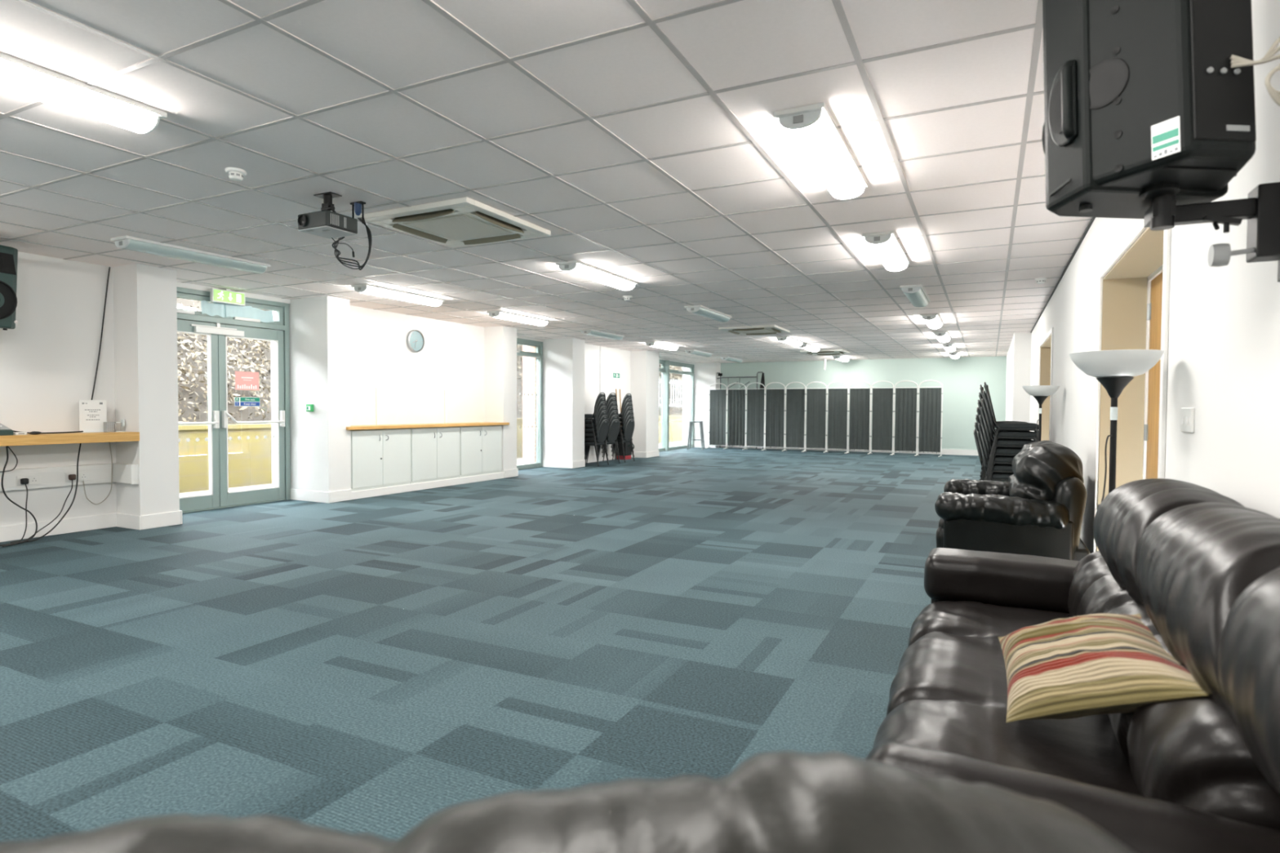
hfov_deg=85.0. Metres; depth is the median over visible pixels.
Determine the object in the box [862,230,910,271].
ceiling light
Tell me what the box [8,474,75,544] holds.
plug
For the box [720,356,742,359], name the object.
tray
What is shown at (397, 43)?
ceiling
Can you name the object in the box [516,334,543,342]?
wall
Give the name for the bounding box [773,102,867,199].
ceiling light
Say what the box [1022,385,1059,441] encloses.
floor lamp
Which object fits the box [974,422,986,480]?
chair
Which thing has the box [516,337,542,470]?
window
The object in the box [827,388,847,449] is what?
curtain
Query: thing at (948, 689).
seat cushion
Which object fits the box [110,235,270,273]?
ceiling light
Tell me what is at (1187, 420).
light switch
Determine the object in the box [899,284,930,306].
ceiling light
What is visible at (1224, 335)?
wall
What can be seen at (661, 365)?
light
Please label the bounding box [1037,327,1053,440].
door
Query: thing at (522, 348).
window pane
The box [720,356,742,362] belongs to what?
ceiling light
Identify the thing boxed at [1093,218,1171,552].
door
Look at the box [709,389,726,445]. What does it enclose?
curtain
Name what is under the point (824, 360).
tube
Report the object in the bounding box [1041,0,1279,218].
loudspeaker
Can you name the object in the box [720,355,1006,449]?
wall
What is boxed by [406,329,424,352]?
wall clock
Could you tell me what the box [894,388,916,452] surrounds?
curtain
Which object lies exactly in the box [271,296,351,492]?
wall
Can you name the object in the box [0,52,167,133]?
ceiling light
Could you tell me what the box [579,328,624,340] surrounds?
ceiling light
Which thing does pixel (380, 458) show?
base cabinet
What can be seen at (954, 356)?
diffuser
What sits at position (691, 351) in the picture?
tray
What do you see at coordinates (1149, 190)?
socket
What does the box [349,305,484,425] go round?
wall
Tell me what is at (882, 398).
curtain
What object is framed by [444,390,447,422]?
cable conduit
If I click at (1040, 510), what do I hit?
leather armchair
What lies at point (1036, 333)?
wall
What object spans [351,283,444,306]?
ceiling light
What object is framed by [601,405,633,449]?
chair
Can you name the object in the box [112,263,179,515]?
pillar
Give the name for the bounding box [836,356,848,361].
diffuser
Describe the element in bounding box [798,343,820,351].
ceiling light
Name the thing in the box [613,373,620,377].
pictogram
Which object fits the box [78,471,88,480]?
wall socket
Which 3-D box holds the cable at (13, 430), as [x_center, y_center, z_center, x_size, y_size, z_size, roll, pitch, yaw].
[-5.231,0.025,6.136,0.092,0.075,0.625,1,2,27]
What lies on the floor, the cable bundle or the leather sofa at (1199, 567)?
the leather sofa at (1199, 567)
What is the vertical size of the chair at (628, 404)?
0.939 m
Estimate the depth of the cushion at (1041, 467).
4.31 m
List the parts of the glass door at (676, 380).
pane, pane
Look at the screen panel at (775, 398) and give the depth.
19.38 m
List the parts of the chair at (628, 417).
backrest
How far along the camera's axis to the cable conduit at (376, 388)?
9.68 m
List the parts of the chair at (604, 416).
seat, backrest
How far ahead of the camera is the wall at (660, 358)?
19.70 m
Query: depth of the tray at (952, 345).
14.21 m
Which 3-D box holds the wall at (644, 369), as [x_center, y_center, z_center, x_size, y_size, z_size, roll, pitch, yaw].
[-0.165,-0.539,16.952,1.050,2.519,0.700,1,2,27]
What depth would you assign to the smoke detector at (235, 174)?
3.93 m
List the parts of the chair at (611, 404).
backrest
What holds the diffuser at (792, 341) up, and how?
attached to the ceiling light at (787, 340)
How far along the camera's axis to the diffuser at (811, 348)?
14.88 m
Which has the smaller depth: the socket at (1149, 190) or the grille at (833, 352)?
the socket at (1149, 190)
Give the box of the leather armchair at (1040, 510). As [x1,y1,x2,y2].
[934,440,1089,560]
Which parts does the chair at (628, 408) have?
backrest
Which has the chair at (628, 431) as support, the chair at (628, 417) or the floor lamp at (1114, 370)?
the chair at (628, 417)
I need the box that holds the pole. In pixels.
[619,389,621,412]
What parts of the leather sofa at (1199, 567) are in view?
arm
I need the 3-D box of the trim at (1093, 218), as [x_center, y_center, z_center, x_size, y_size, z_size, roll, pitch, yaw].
[2.709,-1.416,3.978,0.014,0.014,18.000,1,2,27]
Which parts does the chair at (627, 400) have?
backrest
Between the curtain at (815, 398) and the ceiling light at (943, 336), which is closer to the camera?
the ceiling light at (943, 336)
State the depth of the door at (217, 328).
8.09 m
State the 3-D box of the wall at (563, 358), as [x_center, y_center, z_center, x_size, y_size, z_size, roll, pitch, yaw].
[-1.583,-0.462,13.889,0.850,2.519,0.450,1,2,27]
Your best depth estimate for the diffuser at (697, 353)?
16.58 m
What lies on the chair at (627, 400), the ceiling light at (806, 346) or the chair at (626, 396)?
the chair at (626, 396)
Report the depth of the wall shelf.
6.11 m
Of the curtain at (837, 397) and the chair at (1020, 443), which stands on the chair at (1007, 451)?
the chair at (1020, 443)
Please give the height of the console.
0.124 m
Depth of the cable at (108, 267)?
6.66 m
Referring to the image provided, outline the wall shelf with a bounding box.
[0,431,139,446]
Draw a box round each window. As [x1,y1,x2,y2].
[177,292,283,324]
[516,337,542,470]
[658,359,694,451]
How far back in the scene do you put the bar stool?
19.66 m
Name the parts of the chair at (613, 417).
backrest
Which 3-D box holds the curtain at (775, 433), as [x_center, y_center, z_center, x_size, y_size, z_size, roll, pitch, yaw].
[3.745,-0.221,19.379,0.502,1.620,0.054,1,2,24]
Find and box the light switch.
[1180,408,1195,432]
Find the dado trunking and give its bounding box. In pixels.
[0,462,138,491]
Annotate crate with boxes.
[616,442,634,459]
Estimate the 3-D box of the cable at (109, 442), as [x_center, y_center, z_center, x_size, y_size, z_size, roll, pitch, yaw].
[-5.152,0.441,6.628,0.056,0.603,0.251,1,2,27]
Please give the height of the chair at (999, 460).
0.939 m
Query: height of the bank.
3.450 m
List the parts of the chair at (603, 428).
seat, backrest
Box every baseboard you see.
[0,442,719,542]
[720,443,978,455]
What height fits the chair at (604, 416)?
0.939 m
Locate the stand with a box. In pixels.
[114,419,125,431]
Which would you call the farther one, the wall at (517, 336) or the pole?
the pole
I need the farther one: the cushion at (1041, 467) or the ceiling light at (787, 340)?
the ceiling light at (787, 340)
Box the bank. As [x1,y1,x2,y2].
[177,297,271,425]
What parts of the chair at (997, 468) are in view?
backrest, seat frame, seat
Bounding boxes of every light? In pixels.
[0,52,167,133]
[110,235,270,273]
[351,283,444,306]
[486,310,549,325]
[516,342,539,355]
[555,260,637,290]
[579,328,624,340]
[644,342,679,350]
[658,362,664,369]
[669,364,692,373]
[684,305,731,322]
[684,349,712,356]
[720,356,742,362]
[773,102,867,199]
[775,336,803,346]
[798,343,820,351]
[831,355,849,361]
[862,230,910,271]
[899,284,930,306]
[920,313,942,328]
[933,331,951,342]
[941,342,955,351]
[947,351,959,359]
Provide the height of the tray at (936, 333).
0.022 m
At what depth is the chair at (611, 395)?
14.49 m
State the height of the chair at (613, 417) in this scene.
0.939 m
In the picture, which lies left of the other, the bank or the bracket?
the bank
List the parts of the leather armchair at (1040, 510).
arm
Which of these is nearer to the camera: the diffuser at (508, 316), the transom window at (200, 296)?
the transom window at (200, 296)
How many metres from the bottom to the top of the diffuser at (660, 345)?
0.062 m
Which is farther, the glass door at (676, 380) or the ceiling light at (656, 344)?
the glass door at (676, 380)
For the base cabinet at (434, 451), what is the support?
on the floor
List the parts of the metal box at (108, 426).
punched panel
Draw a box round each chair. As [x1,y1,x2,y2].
[584,391,605,439]
[584,396,606,443]
[584,401,606,448]
[584,405,607,453]
[584,410,607,457]
[584,414,608,462]
[584,419,608,466]
[585,405,618,451]
[586,392,617,418]
[586,414,619,460]
[586,418,620,464]
[596,410,618,455]
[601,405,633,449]
[601,410,633,453]
[602,414,634,457]
[602,418,635,462]
[604,396,617,442]
[605,401,617,447]
[618,393,631,436]
[619,397,632,440]
[619,401,632,445]
[973,429,985,479]
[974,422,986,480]
[975,414,985,480]
[976,407,984,479]
[977,399,1001,477]
[977,422,1013,480]
[977,431,1013,481]
[978,391,1028,470]
[978,415,1014,479]
[979,384,1031,462]
[980,406,1022,479]
[981,398,1035,479]
[982,390,1038,475]
[983,382,1038,467]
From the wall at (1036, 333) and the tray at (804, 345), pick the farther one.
the tray at (804, 345)
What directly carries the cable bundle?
hanging from the ceiling
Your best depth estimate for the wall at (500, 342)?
11.68 m
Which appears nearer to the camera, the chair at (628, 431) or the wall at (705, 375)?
the chair at (628, 431)
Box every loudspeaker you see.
[0,244,17,330]
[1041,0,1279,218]
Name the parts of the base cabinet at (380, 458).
door, door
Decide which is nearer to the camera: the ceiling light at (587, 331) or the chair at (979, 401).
the chair at (979, 401)
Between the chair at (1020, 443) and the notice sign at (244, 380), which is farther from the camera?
the notice sign at (244, 380)
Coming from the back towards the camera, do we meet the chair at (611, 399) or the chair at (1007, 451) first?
the chair at (611, 399)
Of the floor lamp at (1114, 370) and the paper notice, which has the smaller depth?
the floor lamp at (1114, 370)
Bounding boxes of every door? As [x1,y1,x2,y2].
[176,286,290,513]
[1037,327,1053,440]
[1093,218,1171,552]
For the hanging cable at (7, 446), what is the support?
hanging from the wall shelf
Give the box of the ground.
[179,483,271,497]
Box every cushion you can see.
[865,600,1142,795]
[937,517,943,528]
[998,613,1208,723]
[1008,440,1084,501]
[1067,551,1279,831]
[1093,478,1279,794]
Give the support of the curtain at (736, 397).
hanging from the screen panel at (736, 397)
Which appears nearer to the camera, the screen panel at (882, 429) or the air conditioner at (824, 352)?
the air conditioner at (824, 352)
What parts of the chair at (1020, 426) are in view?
backrest, leg, seat frame, seat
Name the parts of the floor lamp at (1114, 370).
cord, lamp shade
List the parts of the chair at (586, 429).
seat, backrest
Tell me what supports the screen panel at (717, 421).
on the floor
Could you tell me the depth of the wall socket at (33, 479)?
6.16 m
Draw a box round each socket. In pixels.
[16,474,40,485]
[65,471,76,482]
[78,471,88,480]
[1138,182,1180,199]
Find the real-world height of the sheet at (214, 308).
0.180 m
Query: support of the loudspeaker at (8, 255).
attached to the bracket
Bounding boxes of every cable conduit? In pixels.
[375,387,379,425]
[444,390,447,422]
[600,346,601,392]
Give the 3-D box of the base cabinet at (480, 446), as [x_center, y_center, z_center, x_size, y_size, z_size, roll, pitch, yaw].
[-2.669,0.379,11.204,0.423,0.775,1.020,1,2,27]
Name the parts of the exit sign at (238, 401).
green panel, blue panel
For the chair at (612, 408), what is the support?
on the chair at (613, 412)
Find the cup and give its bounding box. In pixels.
[1077,57,1129,109]
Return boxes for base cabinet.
[350,428,410,491]
[407,426,459,484]
[457,425,502,477]
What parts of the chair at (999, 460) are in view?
backrest, leg, seat frame, seat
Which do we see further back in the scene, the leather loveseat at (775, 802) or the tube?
the tube
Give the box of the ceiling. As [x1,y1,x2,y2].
[0,0,1092,363]
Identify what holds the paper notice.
on the wall shelf
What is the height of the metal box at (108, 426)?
0.095 m
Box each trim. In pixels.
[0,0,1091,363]
[1030,217,1095,333]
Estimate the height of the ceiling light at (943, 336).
0.084 m
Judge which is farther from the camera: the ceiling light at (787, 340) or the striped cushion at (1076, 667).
the ceiling light at (787, 340)
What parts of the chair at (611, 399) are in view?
backrest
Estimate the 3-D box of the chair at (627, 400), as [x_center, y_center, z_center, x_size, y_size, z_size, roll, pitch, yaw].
[-0.496,-0.166,15.337,0.602,0.939,0.484,1,2,25]
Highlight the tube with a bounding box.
[823,359,826,369]
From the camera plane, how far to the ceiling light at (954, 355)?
16.38 m
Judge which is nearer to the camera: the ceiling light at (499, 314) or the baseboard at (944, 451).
the ceiling light at (499, 314)
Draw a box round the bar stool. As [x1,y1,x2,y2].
[686,421,704,449]
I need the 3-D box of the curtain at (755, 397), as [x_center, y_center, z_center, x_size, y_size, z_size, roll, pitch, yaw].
[3.248,-0.231,19.658,0.502,1.620,0.023,1,2,29]
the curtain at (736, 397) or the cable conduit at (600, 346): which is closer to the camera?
the cable conduit at (600, 346)
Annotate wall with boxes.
[0,251,116,526]
[176,281,290,303]
[178,423,271,493]
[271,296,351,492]
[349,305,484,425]
[484,325,516,471]
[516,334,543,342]
[542,337,584,461]
[584,343,631,456]
[630,350,659,452]
[659,357,694,364]
[693,362,720,443]
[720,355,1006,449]
[1005,332,1031,422]
[1029,315,1041,439]
[1040,293,1053,343]
[1050,0,1279,553]
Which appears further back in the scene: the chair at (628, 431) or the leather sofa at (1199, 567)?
the chair at (628, 431)
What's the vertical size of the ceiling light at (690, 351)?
0.084 m
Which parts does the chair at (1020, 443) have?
backrest, leg, seat frame, seat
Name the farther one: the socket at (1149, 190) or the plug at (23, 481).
the plug at (23, 481)
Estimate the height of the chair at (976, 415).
0.939 m
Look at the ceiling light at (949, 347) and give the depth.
14.28 m
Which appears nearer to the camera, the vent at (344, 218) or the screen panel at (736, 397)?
the vent at (344, 218)
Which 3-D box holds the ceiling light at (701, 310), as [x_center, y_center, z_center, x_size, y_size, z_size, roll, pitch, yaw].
[0.958,-1.549,9.655,0.224,0.084,1.235,1,2,27]
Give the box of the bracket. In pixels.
[1143,182,1279,282]
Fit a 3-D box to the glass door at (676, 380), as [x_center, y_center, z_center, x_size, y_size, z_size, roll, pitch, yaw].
[0.722,-0.567,19.108,0.190,2.465,3.930,1,2,27]
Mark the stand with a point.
(122, 421)
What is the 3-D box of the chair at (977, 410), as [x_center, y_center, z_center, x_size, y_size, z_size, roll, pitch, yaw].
[4.411,0.233,8.480,0.602,0.939,0.484,1,2,27]
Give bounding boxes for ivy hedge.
[177,299,271,422]
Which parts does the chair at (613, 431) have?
leg, seat, backrest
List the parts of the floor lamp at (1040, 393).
lamp shade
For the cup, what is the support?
on the loudspeaker at (1144, 100)
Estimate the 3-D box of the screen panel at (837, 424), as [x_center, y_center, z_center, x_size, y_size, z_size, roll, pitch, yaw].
[5.219,-0.247,18.538,0.608,1.902,0.275,1,2,29]
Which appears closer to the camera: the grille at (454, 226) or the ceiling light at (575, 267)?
the grille at (454, 226)
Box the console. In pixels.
[0,422,13,435]
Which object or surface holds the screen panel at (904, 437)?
on the floor
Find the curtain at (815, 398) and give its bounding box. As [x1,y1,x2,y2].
[806,388,826,449]
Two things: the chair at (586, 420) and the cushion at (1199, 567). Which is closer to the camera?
the cushion at (1199, 567)
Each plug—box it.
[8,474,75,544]
[10,478,28,543]
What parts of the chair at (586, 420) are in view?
seat, backrest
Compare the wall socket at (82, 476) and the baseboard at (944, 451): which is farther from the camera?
the baseboard at (944, 451)
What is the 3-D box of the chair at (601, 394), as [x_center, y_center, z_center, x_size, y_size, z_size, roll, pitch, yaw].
[-1.030,-0.232,14.292,0.602,0.939,0.484,1,2,23]
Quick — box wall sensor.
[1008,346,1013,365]
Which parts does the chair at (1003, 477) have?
backrest, seat frame, seat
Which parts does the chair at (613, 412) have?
backrest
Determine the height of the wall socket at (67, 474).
0.086 m
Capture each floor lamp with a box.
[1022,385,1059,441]
[1069,349,1164,507]
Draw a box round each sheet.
[200,300,226,317]
[225,303,274,322]
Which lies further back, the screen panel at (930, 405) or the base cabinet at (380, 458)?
the screen panel at (930, 405)
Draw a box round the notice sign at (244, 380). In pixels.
[235,371,258,390]
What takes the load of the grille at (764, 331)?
attached to the air conditioner at (763, 329)
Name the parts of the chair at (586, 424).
seat, backrest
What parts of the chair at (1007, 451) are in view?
backrest, leg, seat frame, seat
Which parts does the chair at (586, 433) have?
seat, backrest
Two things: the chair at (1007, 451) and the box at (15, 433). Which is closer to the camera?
the box at (15, 433)
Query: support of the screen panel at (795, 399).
on the floor
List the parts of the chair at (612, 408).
backrest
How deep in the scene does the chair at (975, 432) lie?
8.43 m
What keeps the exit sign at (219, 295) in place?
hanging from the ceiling
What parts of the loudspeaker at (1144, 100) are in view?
handle, connector panel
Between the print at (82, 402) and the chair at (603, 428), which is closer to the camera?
the print at (82, 402)
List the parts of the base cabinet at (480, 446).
door, door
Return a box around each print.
[81,402,102,420]
[1153,146,1177,157]
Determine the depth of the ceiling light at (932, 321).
10.04 m
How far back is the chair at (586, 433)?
14.08 m
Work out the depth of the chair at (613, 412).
14.49 m
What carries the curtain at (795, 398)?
hanging from the screen panel at (795, 399)
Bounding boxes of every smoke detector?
[225,167,246,181]
[622,295,632,301]
[1035,277,1047,284]
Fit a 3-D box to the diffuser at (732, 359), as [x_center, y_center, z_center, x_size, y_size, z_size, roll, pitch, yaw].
[2.465,-1.782,18.758,0.194,0.062,1.165,1,2,27]
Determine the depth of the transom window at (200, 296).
8.16 m
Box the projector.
[297,191,357,238]
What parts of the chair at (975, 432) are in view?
backrest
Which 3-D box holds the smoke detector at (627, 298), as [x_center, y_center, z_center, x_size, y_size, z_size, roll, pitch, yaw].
[-0.149,-1.535,8.377,0.114,0.054,0.114,0,2,-2]
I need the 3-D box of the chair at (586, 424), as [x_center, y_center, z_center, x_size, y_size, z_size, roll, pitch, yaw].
[-1.008,-0.048,14.288,0.602,0.939,0.484,1,2,23]
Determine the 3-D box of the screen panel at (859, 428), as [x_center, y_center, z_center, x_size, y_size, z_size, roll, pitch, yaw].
[5.715,-0.237,18.257,0.608,1.902,0.275,1,2,24]
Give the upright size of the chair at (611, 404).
0.939 m
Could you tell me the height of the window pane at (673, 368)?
0.195 m
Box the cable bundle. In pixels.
[331,200,372,270]
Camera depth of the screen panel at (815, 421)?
18.82 m
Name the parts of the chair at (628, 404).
backrest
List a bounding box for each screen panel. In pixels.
[706,382,727,448]
[724,382,746,449]
[742,382,764,450]
[762,382,785,451]
[782,382,805,452]
[802,381,826,453]
[823,381,848,453]
[845,381,871,453]
[867,380,893,455]
[891,380,918,456]
[915,380,942,457]
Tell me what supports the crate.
on the floor
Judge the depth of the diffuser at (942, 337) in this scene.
12.32 m
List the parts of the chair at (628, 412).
backrest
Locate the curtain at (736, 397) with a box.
[728,389,745,446]
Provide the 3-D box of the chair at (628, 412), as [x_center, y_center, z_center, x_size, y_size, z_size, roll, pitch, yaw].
[-0.465,0.111,15.329,0.602,0.939,0.484,1,2,25]
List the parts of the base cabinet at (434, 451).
door, door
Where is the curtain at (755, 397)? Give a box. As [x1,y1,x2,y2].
[746,389,764,447]
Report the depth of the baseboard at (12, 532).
8.52 m
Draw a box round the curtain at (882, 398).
[871,388,893,451]
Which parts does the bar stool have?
leg, leg, seat, leg, leg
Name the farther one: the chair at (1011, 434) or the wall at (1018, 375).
the wall at (1018, 375)
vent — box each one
[330,213,339,226]
[343,217,346,227]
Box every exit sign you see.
[209,288,244,306]
[234,396,260,406]
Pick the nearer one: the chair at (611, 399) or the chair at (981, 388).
the chair at (981, 388)
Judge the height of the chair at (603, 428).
0.939 m
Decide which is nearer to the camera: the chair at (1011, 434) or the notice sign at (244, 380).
the chair at (1011, 434)
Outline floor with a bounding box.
[0,447,981,843]
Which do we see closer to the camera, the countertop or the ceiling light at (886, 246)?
the ceiling light at (886, 246)
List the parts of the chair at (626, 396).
backrest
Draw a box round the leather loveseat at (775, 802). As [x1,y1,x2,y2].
[0,751,1134,852]
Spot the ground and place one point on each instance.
(263, 486)
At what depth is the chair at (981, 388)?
8.38 m
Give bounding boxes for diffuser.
[495,312,547,325]
[651,342,677,350]
[691,351,711,356]
[726,357,742,362]
[781,337,802,346]
[801,345,819,351]
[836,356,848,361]
[935,333,950,342]
[942,344,955,351]
[950,353,959,359]
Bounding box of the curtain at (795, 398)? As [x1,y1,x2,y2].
[786,389,804,448]
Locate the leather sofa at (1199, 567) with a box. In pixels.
[865,478,1279,852]
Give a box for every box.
[13,431,26,435]
[103,422,114,431]
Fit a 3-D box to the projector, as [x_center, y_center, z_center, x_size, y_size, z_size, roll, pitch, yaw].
[-1.974,-1.342,4.410,0.264,0.239,0.256,1,2,27]
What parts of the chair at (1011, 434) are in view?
backrest, leg, seat frame, seat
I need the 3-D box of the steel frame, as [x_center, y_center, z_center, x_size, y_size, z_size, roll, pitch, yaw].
[2.878,-0.472,20.353,1.560,2.229,0.060,1,2,27]
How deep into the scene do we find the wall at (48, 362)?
6.36 m
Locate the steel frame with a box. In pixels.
[716,371,764,448]
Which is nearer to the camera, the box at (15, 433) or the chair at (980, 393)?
the box at (15, 433)
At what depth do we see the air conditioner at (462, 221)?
4.93 m
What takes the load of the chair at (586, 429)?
on the chair at (586, 433)
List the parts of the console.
panel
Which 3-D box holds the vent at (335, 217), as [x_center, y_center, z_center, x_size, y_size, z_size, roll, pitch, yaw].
[-1.882,-1.276,4.309,0.002,0.065,0.063,1,2,27]
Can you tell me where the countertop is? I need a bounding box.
[346,422,509,430]
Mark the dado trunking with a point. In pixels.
(51, 477)
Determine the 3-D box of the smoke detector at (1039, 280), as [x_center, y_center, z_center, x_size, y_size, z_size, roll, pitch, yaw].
[4.073,-1.477,7.097,0.104,0.054,0.104,0,2,-2]
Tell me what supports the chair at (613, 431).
on the floor
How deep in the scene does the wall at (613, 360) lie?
15.48 m
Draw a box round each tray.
[684,349,712,354]
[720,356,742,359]
[802,343,820,349]
[933,331,951,338]
[941,342,955,348]
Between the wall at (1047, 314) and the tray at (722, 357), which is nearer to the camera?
the wall at (1047, 314)
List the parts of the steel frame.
rail, panel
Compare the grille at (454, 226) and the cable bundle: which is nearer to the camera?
the cable bundle
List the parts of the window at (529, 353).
pane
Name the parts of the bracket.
arm, clamp knob, wall plate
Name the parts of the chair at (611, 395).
backrest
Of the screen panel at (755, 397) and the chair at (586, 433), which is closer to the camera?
the chair at (586, 433)
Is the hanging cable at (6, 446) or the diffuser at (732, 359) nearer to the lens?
the hanging cable at (6, 446)
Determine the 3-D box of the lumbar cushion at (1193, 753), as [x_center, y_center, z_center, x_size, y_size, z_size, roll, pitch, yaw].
[1.258,0.575,1.681,0.290,0.319,1.580,10,6,26]
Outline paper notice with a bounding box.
[79,400,106,432]
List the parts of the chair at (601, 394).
seat, leg, backrest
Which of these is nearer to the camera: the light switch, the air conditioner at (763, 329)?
the light switch
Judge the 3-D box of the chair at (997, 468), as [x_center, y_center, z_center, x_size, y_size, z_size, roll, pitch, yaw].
[4.057,0.437,7.712,0.602,0.939,0.484,1,2,27]
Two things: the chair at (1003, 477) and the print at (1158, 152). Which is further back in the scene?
the chair at (1003, 477)
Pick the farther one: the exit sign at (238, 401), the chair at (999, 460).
the exit sign at (238, 401)
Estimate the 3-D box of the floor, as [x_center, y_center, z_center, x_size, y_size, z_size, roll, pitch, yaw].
[0.119,0.952,8.652,9.000,0.001,24.500,1,2,27]
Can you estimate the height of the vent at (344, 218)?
0.065 m
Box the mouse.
[28,431,41,434]
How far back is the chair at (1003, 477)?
7.62 m
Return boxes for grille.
[403,213,513,239]
[736,328,774,333]
[813,351,839,354]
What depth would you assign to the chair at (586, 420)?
14.07 m
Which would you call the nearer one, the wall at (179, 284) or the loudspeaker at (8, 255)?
the loudspeaker at (8, 255)
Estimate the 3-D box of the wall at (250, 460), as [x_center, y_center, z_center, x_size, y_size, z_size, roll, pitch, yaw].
[-5.050,0.391,12.595,0.330,0.950,30.000,1,2,27]
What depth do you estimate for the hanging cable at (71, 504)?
6.33 m
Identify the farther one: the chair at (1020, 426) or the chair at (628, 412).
the chair at (628, 412)
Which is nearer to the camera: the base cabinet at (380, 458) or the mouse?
the mouse
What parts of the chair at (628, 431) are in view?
seat, backrest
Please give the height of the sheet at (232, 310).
0.190 m
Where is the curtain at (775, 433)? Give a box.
[765,389,784,448]
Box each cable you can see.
[0,443,81,546]
[0,445,17,472]
[0,445,37,546]
[13,430,83,433]
[83,442,112,504]
[91,266,110,399]
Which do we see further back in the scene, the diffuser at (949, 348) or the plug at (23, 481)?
the diffuser at (949, 348)
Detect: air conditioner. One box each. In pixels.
[360,196,551,247]
[718,324,789,334]
[800,349,849,355]

